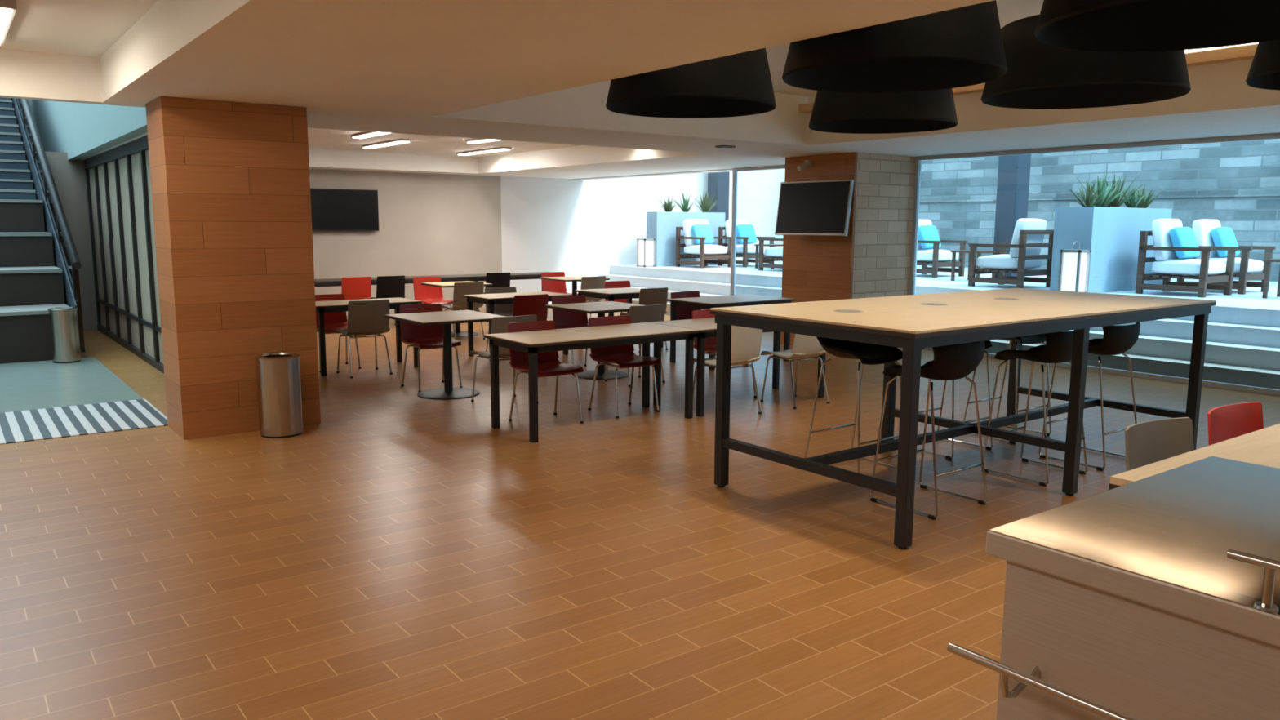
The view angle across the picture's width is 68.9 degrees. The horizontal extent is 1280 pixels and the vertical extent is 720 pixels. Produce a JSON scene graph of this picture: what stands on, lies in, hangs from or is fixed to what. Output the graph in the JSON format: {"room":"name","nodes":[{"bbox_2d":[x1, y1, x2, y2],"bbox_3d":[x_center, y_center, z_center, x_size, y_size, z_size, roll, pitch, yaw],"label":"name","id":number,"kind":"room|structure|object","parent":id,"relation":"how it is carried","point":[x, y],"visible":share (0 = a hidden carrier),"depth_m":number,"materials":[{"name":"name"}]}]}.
{"room":"eatery","nodes":[
{"label":"eatery","id":0,"kind":"room"},
{"bbox_2d":[27,99,147,159],"bbox_3d":[-10.620,-3.945,11.756,5.910,7.500,16.020,-6,10,-36],"label":"wall","id":1,"kind":"structure","parent":0,"point":[81,131],"depth_m":11.88,"materials":[{"name":"paint"}]},
{"bbox_2d":[145,96,320,439],"bbox_3d":[-3.144,-0.709,7.265,1.010,2.470,0.600,-6,10,-36],"label":"pillar","id":2,"kind":"structure","parent":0,"point":[230,181],"depth_m":6.98,"materials":[{"name":"brown wood"}]},
{"bbox_2d":[44,151,785,329],"bbox_3d":[-2.162,-3.022,18.185,15.970,3.900,0.300,-6,10,-36],"label":"wall","id":3,"kind":"structure","parent":0,"point":[569,226],"depth_m":17.54,"materials":[{"name":"white paint"}]},
{"bbox_2d":[84,134,164,373],"bbox_3d":[-5.841,-1.247,10.852,0.100,2.470,7.370,-6,10,-36],"label":"glass partition","id":4,"kind":"structure","parent":3,"relation":"in","point":[119,192],"depth_m":11.40,"materials":[{"name":"glass"}]},
{"bbox_2d":[310,188,378,231],"bbox_3d":[-5.051,-2.538,15.806,1.250,0.700,0.109,-6,10,-36],"label":"television","id":5,"kind":"object","parent":3,"relation":"attached to","point":[331,209],"visible":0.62,"depth_m":15.78,"materials":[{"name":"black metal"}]},
{"bbox_2d":[0,307,1279,719],"bbox_3d":[-1.393,0.610,7.185,14.200,0.100,18.900,-6,10,-36],"label":"floor","id":6,"kind":"structure","parent":0,"point":[402,554],"depth_m":4.56,"materials":[{"name":"brown wood"}]},
{"bbox_2d":[0,97,69,364],"bbox_3d":[-12.039,-2.562,13.618,5.120,4.210,11.400,-6,10,-36],"label":"stair","id":7,"kind":"structure","parent":6,"relation":"on","point":[31,284],"depth_m":11.90,"materials":[{"name":"stone"}]},
{"bbox_2d":[10,97,84,352],"bbox_3d":[-8.958,-2.921,13.844,0.100,4.885,8.092,-6,10,-36],"label":"balustrade","id":8,"kind":"object","parent":7,"relation":"attached to","point":[66,258],"visible":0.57,"depth_m":12.34,"materials":[{"name":"grey metal"}]},
{"bbox_2d":[0,357,143,413],"bbox_3d":[-7.224,0.345,8.433,4.390,0.006,3.270,-6,10,-36],"label":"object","id":9,"kind":"object","parent":6,"relation":"on","point":[38,384],"depth_m":9.11,"materials":[{"name":"carpet"}]},
{"bbox_2d":[47,306,81,363],"bbox_3d":[-6.542,-0.286,10.617,0.292,0.618,0.292,-6,10,-36],"label":"litter bin","id":10,"kind":"object","parent":9,"relation":"on","point":[63,321],"visible":1,"depth_m":10.51,"materials":[{"name":"metal"}]},
{"bbox_2d":[0,399,168,444],"bbox_3d":[-5.848,0.615,6.623,4.400,0.008,1.310,-6,10,-36],"label":"rug","id":11,"kind":"object","parent":6,"relation":"on","point":[20,426],"depth_m":7.51,"materials":[{"name":"white fabric"}]},
{"bbox_2d":[254,352,302,438],"bbox_3d":[-2.729,0.263,7.068,0.322,0.608,0.322,-6,10,-36],"label":"litter bin","id":12,"kind":"object","parent":6,"relation":"on","point":[277,374],"visible":1,"depth_m":6.95,"materials":[{"name":"metal"}]},
{"bbox_2d":[315,293,361,372],"bbox_3d":[-3.386,-0.308,10.283,0.458,0.801,0.492,-6,10,-36],"label":"dining chair","id":13,"kind":"object","parent":6,"relation":"on","point":[333,321],"visible":0.5,"depth_m":10.44,"materials":[{"name":"red plastic"}]},
{"bbox_2d":[341,276,371,299],"bbox_3d":[-4.309,-0.855,13.996,0.458,0.801,0.492,-6,10,-36],"label":"dining chair","id":14,"kind":"object","parent":6,"relation":"on","point":[353,287],"visible":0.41,"depth_m":13.78,"materials":[{"name":"red plastic"}]},
{"bbox_2d":[335,299,392,377],"bbox_3d":[-2.939,-0.251,9.908,0.458,0.801,0.492,-6,10,-36],"label":"dining chair","id":15,"kind":"object","parent":6,"relation":"on","point":[365,317],"visible":0.99,"depth_m":9.71,"materials":[{"name":"grey plastic"}]},
{"bbox_2d":[315,297,422,376],"bbox_3d":[-3.058,-0.274,10.276,1.152,0.740,0.602,-6,10,-36],"label":"dining table","id":16,"kind":"object","parent":6,"relation":"on","point":[327,306],"visible":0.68,"depth_m":10.08,"materials":[{"name":"brown wood"}]},
{"bbox_2d":[371,275,404,325],"bbox_3d":[-3.885,-0.899,14.311,0.458,0.801,0.492,-6,10,-36],"label":"dining chair","id":17,"kind":"object","parent":6,"relation":"on","point":[387,286],"visible":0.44,"depth_m":14.10,"materials":[{"name":"black plastic"}]},
{"bbox_2d":[399,303,462,392],"bbox_3d":[-2.042,-0.129,9.103,0.458,0.801,0.492,-6,10,-36],"label":"dining chair","id":18,"kind":"object","parent":6,"relation":"on","point":[431,336],"visible":0.84,"depth_m":9.17,"materials":[{"name":"red plastic"}]},
{"bbox_2d":[314,271,549,311],"bbox_3d":[-3.497,-0.961,14.957,5.024,0.740,0.604,-6,10,-36],"label":"table","id":19,"kind":"object","parent":6,"relation":"on","point":[513,276],"visible":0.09,"depth_m":15.06,"materials":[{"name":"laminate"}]},
{"bbox_2d":[413,276,454,331],"bbox_3d":[-3.039,-0.813,13.754,0.458,0.801,0.492,-6,10,-36],"label":"dining chair","id":20,"kind":"object","parent":6,"relation":"on","point":[425,294],"visible":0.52,"depth_m":13.86,"materials":[{"name":"red plastic"}]},
{"bbox_2d":[384,310,506,399],"bbox_3d":[-1.803,-0.046,8.759,0.862,0.740,0.862,-6,10,-36],"label":"pedestal table","id":21,"kind":"object","parent":6,"relation":"on","point":[446,318],"visible":0.98,"depth_m":8.71,"materials":[{"name":"brown wood"}]},
{"bbox_2d":[441,281,484,339],"bbox_3d":[-2.452,-0.687,12.914,0.458,0.801,0.492,-6,10,-36],"label":"dining chair","id":22,"kind":"object","parent":6,"relation":"on","point":[460,302],"visible":0.61,"depth_m":12.69,"materials":[{"name":"grey plastic"}]},
{"bbox_2d":[484,286,516,351],"bbox_3d":[-1.625,-0.490,11.589,0.458,0.801,0.492,-6,10,-36],"label":"dining chair","id":23,"kind":"object","parent":6,"relation":"on","point":[505,309],"visible":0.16,"depth_m":11.72,"materials":[{"name":"grey plastic"}]},
{"bbox_2d":[470,314,538,403],"bbox_3d":[-1.216,-0.013,8.342,0.458,0.801,0.492,-6,10,-36],"label":"dining chair","id":24,"kind":"object","parent":6,"relation":"on","point":[500,324],"visible":0.38,"depth_m":8.12,"materials":[{"name":"grey plastic"}]},
{"bbox_2d":[463,291,571,361],"bbox_3d":[-1.480,-0.424,11.353,1.122,0.740,0.652,-6,10,-36],"label":"dining table","id":25,"kind":"object","parent":6,"relation":"on","point":[491,300],"visible":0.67,"depth_m":11.21,"materials":[{"name":"brown wood"}]},
{"bbox_2d":[498,293,548,362],"bbox_3d":[-1.352,-0.366,10.750,0.458,0.801,0.492,-6,10,-36],"label":"dining chair","id":26,"kind":"object","parent":6,"relation":"on","point":[527,304],"visible":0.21,"depth_m":10.53,"materials":[{"name":"red plastic"}]},
{"bbox_2d":[507,320,583,423],"bbox_3d":[-0.764,0.108,7.530,0.458,0.801,0.492,-6,10,-36],"label":"dining chair","id":27,"kind":"object","parent":6,"relation":"on","point":[548,364],"visible":0.73,"depth_m":7.58,"materials":[{"name":"red plastic"}]},
{"bbox_2d":[541,271,577,295],"bbox_3d":[-1.306,-1.025,15.262,0.458,0.801,0.492,-6,10,-36],"label":"dining chair","id":28,"kind":"object","parent":6,"relation":"on","point":[549,286],"visible":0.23,"depth_m":15.40,"materials":[{"name":"red plastic"}]},
{"bbox_2d":[551,295,606,374],"bbox_3d":[-0.666,-0.285,10.223,0.458,0.801,0.492,-6,10,-36],"label":"dining chair","id":29,"kind":"object","parent":6,"relation":"on","point":[563,319],"visible":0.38,"depth_m":10.35,"materials":[{"name":"red plastic"}]},
{"bbox_2d":[484,322,699,443],"bbox_3d":[-0.364,0.143,7.514,1.597,0.740,0.702,-6,10,-36],"label":"dining table","id":30,"kind":"object","parent":6,"relation":"on","point":[533,342],"visible":1,"depth_m":7.30,"materials":[{"name":"brown wood"}]},
{"bbox_2d":[544,301,641,379],"bbox_3d":[-0.410,-0.204,9.891,0.862,0.740,0.862,-6,10,-36],"label":"pedestal table","id":31,"kind":"object","parent":6,"relation":"on","point":[599,308],"visible":0.76,"depth_m":9.80,"materials":[{"name":"brown wood"}]},
{"bbox_2d":[580,275,605,317],"bbox_3d":[-0.831,-0.902,14.437,0.458,0.801,0.492,-6,10,-36],"label":"dining chair","id":32,"kind":"object","parent":6,"relation":"on","point":[587,282],"visible":0.35,"depth_m":14.21,"materials":[{"name":"grey plastic"}]},
{"bbox_2d":[574,287,663,347],"bbox_3d":[-0.251,-0.537,12.172,0.902,0.740,0.802,-6,10,-36],"label":"dining table","id":33,"kind":"object","parent":6,"relation":"on","point":[628,293],"visible":0.41,"depth_m":11.86,"materials":[{"name":"brown wood"}]},
{"bbox_2d":[587,315,660,417],"bbox_3d":[-0.139,0.043,7.993,0.458,0.801,0.492,-6,10,-36],"label":"dining chair","id":34,"kind":"object","parent":6,"relation":"on","point":[624,356],"visible":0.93,"depth_m":8.04,"materials":[{"name":"red plastic"}]},
{"bbox_2d":[604,304,665,386],"bbox_3d":[-0.051,-0.173,9.478,0.458,0.801,0.492,-6,10,-36],"label":"dining chair","id":35,"kind":"object","parent":6,"relation":"on","point":[643,313],"visible":0.35,"depth_m":9.25,"materials":[{"name":"grey plastic"}]},
{"bbox_2d":[619,287,667,351],"bbox_3d":[0.051,-0.534,11.952,0.458,0.801,0.492,-6,10,-36],"label":"dining chair","id":36,"kind":"object","parent":6,"relation":"on","point":[647,296],"visible":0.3,"depth_m":11.72,"materials":[{"name":"grey plastic"}]},
{"bbox_2d":[669,290,701,364],"bbox_3d":[0.663,-0.394,11.011,0.458,0.801,0.492,-6,10,-36],"label":"dining chair","id":37,"kind":"object","parent":6,"relation":"on","point":[682,313],"visible":0.19,"depth_m":11.13,"materials":[{"name":"red plastic"}]},
{"bbox_2d":[691,309,756,397],"bbox_3d":[0.781,-0.052,8.676,0.458,0.801,0.492,-6,10,-36],"label":"dining chair","id":38,"kind":"object","parent":6,"relation":"on","point":[710,342],"visible":0.23,"depth_m":8.74,"materials":[{"name":"red plastic"}]},
{"bbox_2d":[693,325,762,413],"bbox_3d":[0.732,0.057,7.932,0.458,0.801,0.492,-6,10,-36],"label":"dining chair","id":39,"kind":"object","parent":6,"relation":"on","point":[746,342],"visible":0.52,"depth_m":7.77,"materials":[{"name":"white plastic"}]},
{"bbox_2d":[666,294,795,369],"bbox_3d":[1.060,-0.347,10.920,1.282,0.740,0.802,-6,10,-36],"label":"dining table","id":40,"kind":"object","parent":6,"relation":"on","point":[706,302],"visible":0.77,"depth_m":10.77,"materials":[{"name":"brown wood"}]},
{"bbox_2d":[650,317,826,417],"bbox_3d":[0.922,0.010,8.469,1.592,0.740,0.702,-6,10,-36],"label":"dining table","id":41,"kind":"object","parent":6,"relation":"on","point":[707,327],"visible":0.44,"depth_m":8.20,"materials":[{"name":"brown wood"}]},
{"bbox_2d":[760,333,829,408],"bbox_3d":[1.408,-0.009,8.409,0.458,0.801,0.492,-6,10,-36],"label":"dining chair","id":42,"kind":"object","parent":6,"relation":"on","point":[804,346],"visible":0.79,"depth_m":8.24,"materials":[{"name":"white plastic"}]},
{"bbox_2d":[804,336,902,473],"bbox_3d":[1.421,0.247,6.103,0.491,0.962,0.474,-6,10,-36],"label":"bar stool","id":43,"kind":"object","parent":6,"relation":"on","point":[868,353],"visible":0.56,"depth_m":6.06,"materials":[{"name":"black plastic"}]},
{"bbox_2d":[869,341,987,519],"bbox_3d":[1.679,0.356,5.367,0.491,0.962,0.474,-6,10,-36],"label":"bar stool","id":44,"kind":"object","parent":6,"relation":"on","point":[950,362],"visible":0.89,"depth_m":5.17,"materials":[{"name":"black plastic"}]},
{"bbox_2d":[897,340,992,459],"bbox_3d":[2.205,0.166,6.685,0.491,0.962,0.474,-6,10,-36],"label":"bar stool","id":45,"kind":"object","parent":6,"relation":"on","point":[988,343],"visible":0.23,"depth_m":6.64,"materials":[{"name":"black plastic"}]},
{"bbox_2d":[710,288,1216,549],"bbox_3d":[2.179,0.183,6.074,3.292,1.103,1.482,-6,10,-36],"label":"table","id":46,"kind":"object","parent":6,"relation":"on","point":[913,323],"visible":0.91,"depth_m":5.53,"materials":[{"name":"brown wood"}]},
{"bbox_2d":[962,333,1051,444],"bbox_3d":[2.830,0.102,7.148,0.491,0.962,0.474,-6,10,-36],"label":"bar stool","id":47,"kind":"object","parent":6,"relation":"on","point":[1040,338],"visible":0.35,"depth_m":7.06,"materials":[{"name":"black plastic"}]},
{"bbox_2d":[980,330,1088,486],"bbox_3d":[2.575,0.263,6.031,0.491,0.962,0.474,-6,10,-36],"label":"bar stool","id":48,"kind":"object","parent":6,"relation":"on","point":[1058,348],"visible":0.85,"depth_m":5.83,"materials":[{"name":"black plastic"}]},
{"bbox_2d":[1038,322,1140,471],"bbox_3d":[3.115,0.211,6.407,0.491,0.962,0.474,-6,10,-36],"label":"bar stool","id":49,"kind":"object","parent":6,"relation":"on","point":[1117,340],"visible":0.69,"depth_m":6.17,"materials":[{"name":"black plastic"}]},
{"bbox_2d":[946,456,1279,719],"bbox_3d":[2.071,0.913,1.452,1.311,0.994,2.800,-6,10,-36],"label":"counter","id":50,"kind":"object","parent":6,"relation":"on","point":[1157,597],"depth_m":2.02,"materials":[{"name":"white wood"}]},
{"bbox_2d":[985,456,1279,646],"bbox_3d":[2.120,0.540,1.427,1.200,0.060,2.790,-6,10,-36],"label":"countertop","id":51,"kind":"structure","parent":50,"relation":"on","point":[1162,540],"depth_m":2.11,"materials":[{"name":"beige stone"}]},
{"bbox_2d":[1124,417,1194,471],"bbox_3d":[2.242,0.679,3.727,0.458,0.801,0.492,-4,9,-29],"label":"dining chair","id":52,"kind":"object","parent":6,"relation":"on","point":[1151,442],"visible":0.13,"depth_m":3.88,"materials":[{"name":"grey plastic"}]},
{"bbox_2d":[1108,423,1279,489],"bbox_3d":[3.084,0.719,3.656,2.844,0.750,1.124,-6,10,-36],"label":"work table","id":53,"kind":"object","parent":6,"relation":"on","point":[1261,446],"visible":0.25,"depth_m":3.51,"materials":[{"name":"brown wood"}]},
{"bbox_2d":[1207,401,1263,445],"bbox_3d":[2.786,0.630,4.081,0.458,0.801,0.492,-5,10,-31],"label":"dining chair","id":54,"kind":"object","parent":6,"relation":"on","point":[1230,421],"visible":0.15,"depth_m":4.24,"materials":[{"name":"red plastic"}]},
{"bbox_2d":[0,0,1279,178],"bbox_3d":[-1.391,-2.184,6.767,14.270,0.610,18.900,-6,10,-36],"label":"ceiling","id":55,"kind":"structure","parent":0,"point":[534,77],"depth_m":6.22,"materials":[{"name":"paint"}]},
{"bbox_2d":[0,0,17,44],"bbox_3d":[-3.952,-1.992,5.489,0.400,0.065,1.300,-6,10,-36],"label":"ceiling light","id":56,"kind":"object","parent":55,"relation":"attached to","point":[8,8],"visible":1,"depth_m":5.19,"materials":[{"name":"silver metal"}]},
{"bbox_2d":[0,8,12,44],"bbox_3d":[-3.952,-1.967,5.492,0.360,0.015,1.240,-6,10,-36],"label":"diffuser","id":57,"kind":"object","parent":56,"relation":"attached to","point":[6,14],"depth_m":5.36,"materials":[{"name":"white plastic"}]},
{"bbox_2d":[605,48,776,118],"bbox_3d":[0.330,-1.960,6.020,1.104,0.660,1.104,-6,10,-36],"label":"pendant lamp","id":58,"kind":"object","parent":55,"relation":"hanging from","point":[740,84],"visible":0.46,"depth_m":5.67,"materials":[{"name":"black metal"}]},
{"bbox_2d":[808,88,958,133],"bbox_3d":[1.849,-2.107,7.084,1.104,0.660,1.104,-6,10,-36],"label":"pendant lamp","id":59,"kind":"object","parent":55,"relation":"hanging from","point":[926,110],"visible":0.46,"depth_m":6.75,"materials":[{"name":"black metal"}]},
{"bbox_2d":[782,0,1007,93],"bbox_3d":[1.283,-1.763,4.712,1.104,0.660,1.104,-6,10,-36],"label":"pendant lamp","id":60,"kind":"object","parent":55,"relation":"hanging from","point":[961,46],"visible":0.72,"depth_m":4.39,"materials":[{"name":"black metal"}]},
{"bbox_2d":[798,43,1257,113],"bbox_3d":[4.316,-2.270,6.970,0.140,0.080,8.400,-6,10,-36],"label":"trim","id":61,"kind":"structure","parent":55,"relation":"attached to","point":[1246,51],"depth_m":6.98,"materials":[{"name":"paint"}]},
{"bbox_2d":[981,14,1191,109],"bbox_3d":[2.576,-1.857,5.398,1.104,0.660,1.104,-6,10,-36],"label":"pendant lamp","id":62,"kind":"object","parent":55,"relation":"hanging from","point":[1039,75],"visible":0.56,"depth_m":5.14,"materials":[{"name":"black metal"}]},
{"bbox_2d":[1034,0,1279,52],"bbox_3d":[2.068,-1.572,3.427,1.104,0.660,1.104,-6,10,-36],"label":"pendant lamp","id":63,"kind":"object","parent":55,"relation":"hanging from","point":[1089,25],"visible":1,"depth_m":3.91,"materials":[{"name":"black metal"}]},
{"bbox_2d":[1245,39,1279,89],"bbox_3d":[3.629,-1.726,4.535,1.104,0.660,1.104,-6,10,-36],"label":"pendant lamp","id":64,"kind":"object","parent":55,"relation":"hanging from","point":[1264,73],"visible":0.84,"depth_m":4.68,"materials":[{"name":"black metal"}]},
{"bbox_2d":[572,168,732,180],"bbox_3d":[4.433,-2.810,11.083,0.280,0.700,18.900,-6,10,-36],"label":"wall","id":65,"kind":"structure","parent":0,"point":[722,170],"depth_m":16.49,"materials":[{"name":"white paint"}]},
{"bbox_2d":[729,164,785,295],"bbox_3d":[2.160,-1.671,14.036,0.060,2.470,2.270,-6,10,-36],"label":"window","id":66,"kind":"structure","parent":65,"relation":"in","point":[735,171],"depth_m":14.82,"materials":[{"name":"metal"}]},
{"bbox_2d":[909,133,1279,395],"bbox_3d":[6.730,-0.766,8.000,0.060,2.470,10.580,-6,10,-36],"label":"window","id":67,"kind":"structure","parent":65,"relation":"in","point":[918,160],"depth_m":10.21,"materials":[{"name":"metal"}]},
{"bbox_2d":[780,152,915,345],"bbox_3d":[2.766,-1.422,12.353,1.270,2.470,1.180,-6,10,-36],"label":"pillar","id":68,"kind":"structure","parent":0,"point":[873,260],"depth_m":11.84,"materials":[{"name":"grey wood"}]},
{"bbox_2d":[774,179,853,235],"bbox_3d":[2.201,-1.905,11.731,0.233,0.679,1.120,-7,11,-40],"label":"television","id":69,"kind":"object","parent":68,"relation":"attached to","point":[818,207],"visible":1,"depth_m":11.64,"materials":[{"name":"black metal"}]},
{"bbox_2d":[919,138,1279,281],"bbox_3d":[11.378,-3.026,13.151,0.470,5.500,23.900,-6,10,-36],"label":"wall","id":70,"kind":"structure","parent":0,"point":[1251,166],"depth_m":16.34,"materials":[{"name":"grey stone"}]},
{"bbox_2d":[920,193,1279,202],"bbox_3d":[11.195,-2.360,13.112,0.120,0.030,23.900,-6,10,-36],"label":"trim","id":71,"kind":"structure","parent":70,"relation":"attached to","point":[1237,195],"depth_m":16.00,"materials":[{"name":"grey metal"}]},
{"label":"outside","id":72,"kind":"structure","parent":0,"visible":0},
{"bbox_2d":[598,274,1279,370],"bbox_3d":[8.053,-0.371,12.294,6.450,0.660,21.900,-6,10,-36],"label":"steps","id":73,"kind":"structure","parent":72,"point":[1226,344],"depth_m":10.12,"materials":[{"name":"concrete"}]},
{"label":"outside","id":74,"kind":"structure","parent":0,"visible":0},
{"bbox_2d":[586,297,1279,389],"bbox_3d":[5.362,0.090,10.326,0.270,0.290,21.900,-6,10,-36],"label":"curb","id":75,"kind":"object","parent":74,"point":[1243,375],"visible":0.11,"depth_m":9.80,"materials":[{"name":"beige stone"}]},
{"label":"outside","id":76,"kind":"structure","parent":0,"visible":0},
{"bbox_2d":[610,261,1279,327],"bbox_3d":[8.295,-0.782,12.416,5.850,0.240,21.900,-6,10,-36],"label":"terrace","id":77,"kind":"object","parent":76,"point":[1251,308],"visible":0.38,"depth_m":13.34,"materials":[{"name":"concrete"}]},
{"bbox_2d":[636,233,654,266],"bbox_3d":[0.118,-2.210,18.770,0.260,0.666,0.260,-6,10,-36],"label":"lantern","id":78,"kind":"object","parent":77,"relation":"on","point":[646,248],"visible":1,"depth_m":18.72,"materials":[{"name":"white"}]},
{"bbox_2d":[646,211,724,266],"bbox_3d":[0.967,-2.526,19.459,1.830,1.100,0.350,-6,10,-36],"label":"planter box","id":79,"kind":"object","parent":77,"relation":"on","point":[661,226],"visible":0.64,"depth_m":18.99,"materials":[{"name":"concrete"}]},
{"bbox_2d":[675,218,731,268],"bbox_3d":[1.298,-2.345,18.727,0.800,0.956,0.850,-6,10,-36],"label":"armchair","id":80,"kind":"object","parent":77,"relation":"on","point":[707,253],"visible":0.88,"depth_m":18.67,"materials":[{"name":"white fabric"}]},
{"bbox_2d":[682,218,709,245],"bbox_3d":[1.152,-2.573,18.892,0.620,0.564,0.240,-6,10,-36],"label":"cushion","id":81,"kind":"object","parent":80,"relation":"on","point":[687,224],"depth_m":18.71,"materials":[{"name":"white fabric"}]},
{"bbox_2d":[684,244,727,255],"bbox_3d":[1.312,-2.210,18.726,0.660,0.220,0.680,-6,10,-36],"label":"seat cushion","id":82,"kind":"object","parent":80,"relation":"on","point":[691,249],"depth_m":18.52,"materials":[{"name":"white fabric"}]},
{"bbox_2d":[707,171,729,259],"bbox_3d":[1.716,-4.213,20.311,0.400,4.200,0.400,-6,10,-36],"label":"column","id":83,"kind":"structure","parent":77,"relation":"on","point":[718,183],"depth_m":20.27,"materials":[{"name":"concrete"}]},
{"bbox_2d":[717,219,775,266],"bbox_3d":[2.198,-2.419,19.271,0.800,0.956,0.850,-6,10,-36],"label":"armchair","id":84,"kind":"object","parent":77,"relation":"on","point":[746,251],"visible":0.56,"depth_m":19.17,"materials":[{"name":"white fabric"}]},
{"bbox_2d":[724,219,750,244],"bbox_3d":[2.052,-2.648,19.436,0.620,0.564,0.240,-6,10,-36],"label":"cushion","id":85,"kind":"object","parent":84,"relation":"on","point":[728,223],"depth_m":19.28,"materials":[{"name":"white fabric"}]},
{"bbox_2d":[726,244,768,254],"bbox_3d":[2.212,-2.285,19.270,0.660,0.220,0.680,-6,10,-36],"label":"seat cushion","id":86,"kind":"object","parent":84,"relation":"on","point":[750,249],"depth_m":18.96,"materials":[{"name":"white fabric"}]},
{"bbox_2d":[757,237,782,270],"bbox_3d":[2.787,-2.146,17.421,0.800,0.956,0.850,-6,10,-36],"label":"armchair","id":87,"kind":"object","parent":77,"relation":"on","point":[776,252],"visible":0.22,"depth_m":17.39,"materials":[{"name":"brown wood"}]},
{"bbox_2d":[915,219,967,277],"bbox_3d":[4.955,-1.909,15.877,0.800,0.956,0.850,-6,10,-36],"label":"armchair","id":88,"kind":"object","parent":77,"relation":"on","point":[936,257],"visible":0.55,"depth_m":15.66,"materials":[{"name":"white fabric"}]},
{"bbox_2d":[917,219,932,249],"bbox_3d":[4.810,-2.138,16.042,0.620,0.564,0.240,-6,10,-36],"label":"cushion","id":89,"kind":"object","parent":88,"relation":"on","point":[922,222],"depth_m":15.98,"materials":[{"name":"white fabric"}]},
{"bbox_2d":[918,225,941,248],"bbox_3d":[4.908,-2.087,15.865,0.460,0.398,0.240,-6,10,-36],"label":"throw pillow","id":90,"kind":"object","parent":88,"relation":"on","point":[926,233],"visible":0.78,"depth_m":15.75,"materials":[{"name":"teal fabric"}]},
{"bbox_2d":[916,248,959,262],"bbox_3d":[4.970,-1.775,15.876,0.660,0.220,0.680,-6,10,-36],"label":"seat cushion","id":91,"kind":"object","parent":88,"relation":"on","point":[923,255],"depth_m":15.61,"materials":[{"name":"white fabric"}]},
{"bbox_2d":[968,218,1053,288],"bbox_3d":[5.243,-1.515,13.185,0.800,0.956,0.850,-6,10,-36],"label":"armchair","id":92,"kind":"object","parent":77,"relation":"on","point":[1026,245],"visible":1,"depth_m":12.96,"materials":[{"name":"white fabric"}]},
{"bbox_2d":[977,254,1041,270],"bbox_3d":[5.228,-1.386,13.225,0.660,0.220,0.680,-6,10,-36],"label":"seat cushion","id":93,"kind":"object","parent":92,"relation":"on","point":[994,262],"depth_m":13.02,"materials":[{"name":"white fabric"}]},
{"bbox_2d":[1009,218,1046,257],"bbox_3d":[5.391,-1.685,12.962,0.620,0.564,0.240,-6,10,-36],"label":"cushion","id":94,"kind":"object","parent":92,"relation":"on","point":[1035,228],"depth_m":12.82,"materials":[{"name":"white fabric"}]},
{"bbox_2d":[991,154,1031,278],"bbox_3d":[5.748,-3.311,14.277,0.400,4.200,0.400,-6,10,-36],"label":"column","id":95,"kind":"structure","parent":77,"relation":"on","point":[1014,171],"depth_m":14.28,"materials":[{"name":"concrete"}]},
{"bbox_2d":[1057,241,1091,292],"bbox_3d":[5.523,-1.173,11.863,0.260,0.666,0.260,-6,10,-36],"label":"lantern","id":96,"kind":"object","parent":77,"relation":"on","point":[1074,268],"visible":0.8,"depth_m":11.82,"materials":[{"name":"white glass"}]},
{"bbox_2d":[1049,206,1172,293],"bbox_3d":[6.417,-1.506,12.673,2.130,1.100,0.510,-6,10,-36],"label":"planter box","id":97,"kind":"object","parent":77,"relation":"on","point":[1112,234],"visible":0.64,"depth_m":12.17,"materials":[{"name":"concrete"}]},
{"bbox_2d":[1077,173,1130,207],"bbox_3d":[6.155,-2.223,12.422,0.600,0.513,0.588,-6,10,-36],"label":"agave plant","id":98,"kind":"object","parent":97,"relation":"on","point":[1104,202],"visible":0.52,"depth_m":12.33,"materials":[{"name":"green plant"}]},
{"bbox_2d":[1134,218,1238,297],"bbox_3d":[6.958,-1.312,11.861,0.800,0.956,0.850,-6,10,-36],"label":"armchair","id":99,"kind":"object","parent":77,"relation":"on","point":[1166,264],"visible":0.89,"depth_m":11.81,"materials":[{"name":"white fabric"}]},
{"bbox_2d":[1151,218,1182,261],"bbox_3d":[6.812,-1.541,12.026,0.620,0.564,0.240,-6,10,-36],"label":"cushion","id":100,"kind":"object","parent":99,"relation":"on","point":[1161,228],"depth_m":11.85,"materials":[{"name":"white fabric"}]},
{"bbox_2d":[1168,226,1199,258],"bbox_3d":[6.919,-1.490,11.856,0.460,0.398,0.240,-6,10,-36],"label":"throw pillow","id":101,"kind":"object","parent":99,"relation":"on","point":[1180,237],"visible":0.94,"depth_m":11.74,"materials":[{"name":"teal fabric"}]},
{"bbox_2d":[1151,258,1226,275],"bbox_3d":[6.973,-1.177,11.861,0.660,0.220,0.680,-6,10,-36],"label":"seat cushion","id":102,"kind":"object","parent":99,"relation":"on","point":[1163,267],"depth_m":11.67,"materials":[{"name":"white fabric"}]},
{"bbox_2d":[1176,218,1275,294],"bbox_3d":[7.813,-1.392,12.433,0.800,0.956,0.850,-6,10,-36],"label":"armchair","id":103,"kind":"object","parent":77,"relation":"on","point":[1243,266],"visible":0.52,"depth_m":12.33,"materials":[{"name":"white fabric"}]},
{"bbox_2d":[1192,218,1221,258],"bbox_3d":[7.667,-1.620,12.598,0.620,0.564,0.240,-6,10,-36],"label":"cushion","id":104,"kind":"object","parent":103,"relation":"on","point":[1202,228],"depth_m":12.42,"materials":[{"name":"white fabric"}]},
{"bbox_2d":[1210,226,1239,257],"bbox_3d":[7.814,-1.574,12.457,0.460,0.398,0.240,-6,10,-36],"label":"throw pillow","id":105,"kind":"object","parent":103,"relation":"on","point":[1221,236],"visible":0.73,"depth_m":12.34,"materials":[{"name":"teal fabric"}]},
{"bbox_2d":[1208,257,1263,274],"bbox_3d":[7.827,-1.257,12.433,0.660,0.220,0.680,-6,10,-36],"label":"seat cushion","id":106,"kind":"object","parent":103,"relation":"on","point":[1253,265],"depth_m":12.17,"materials":[{"name":"white fabric"}]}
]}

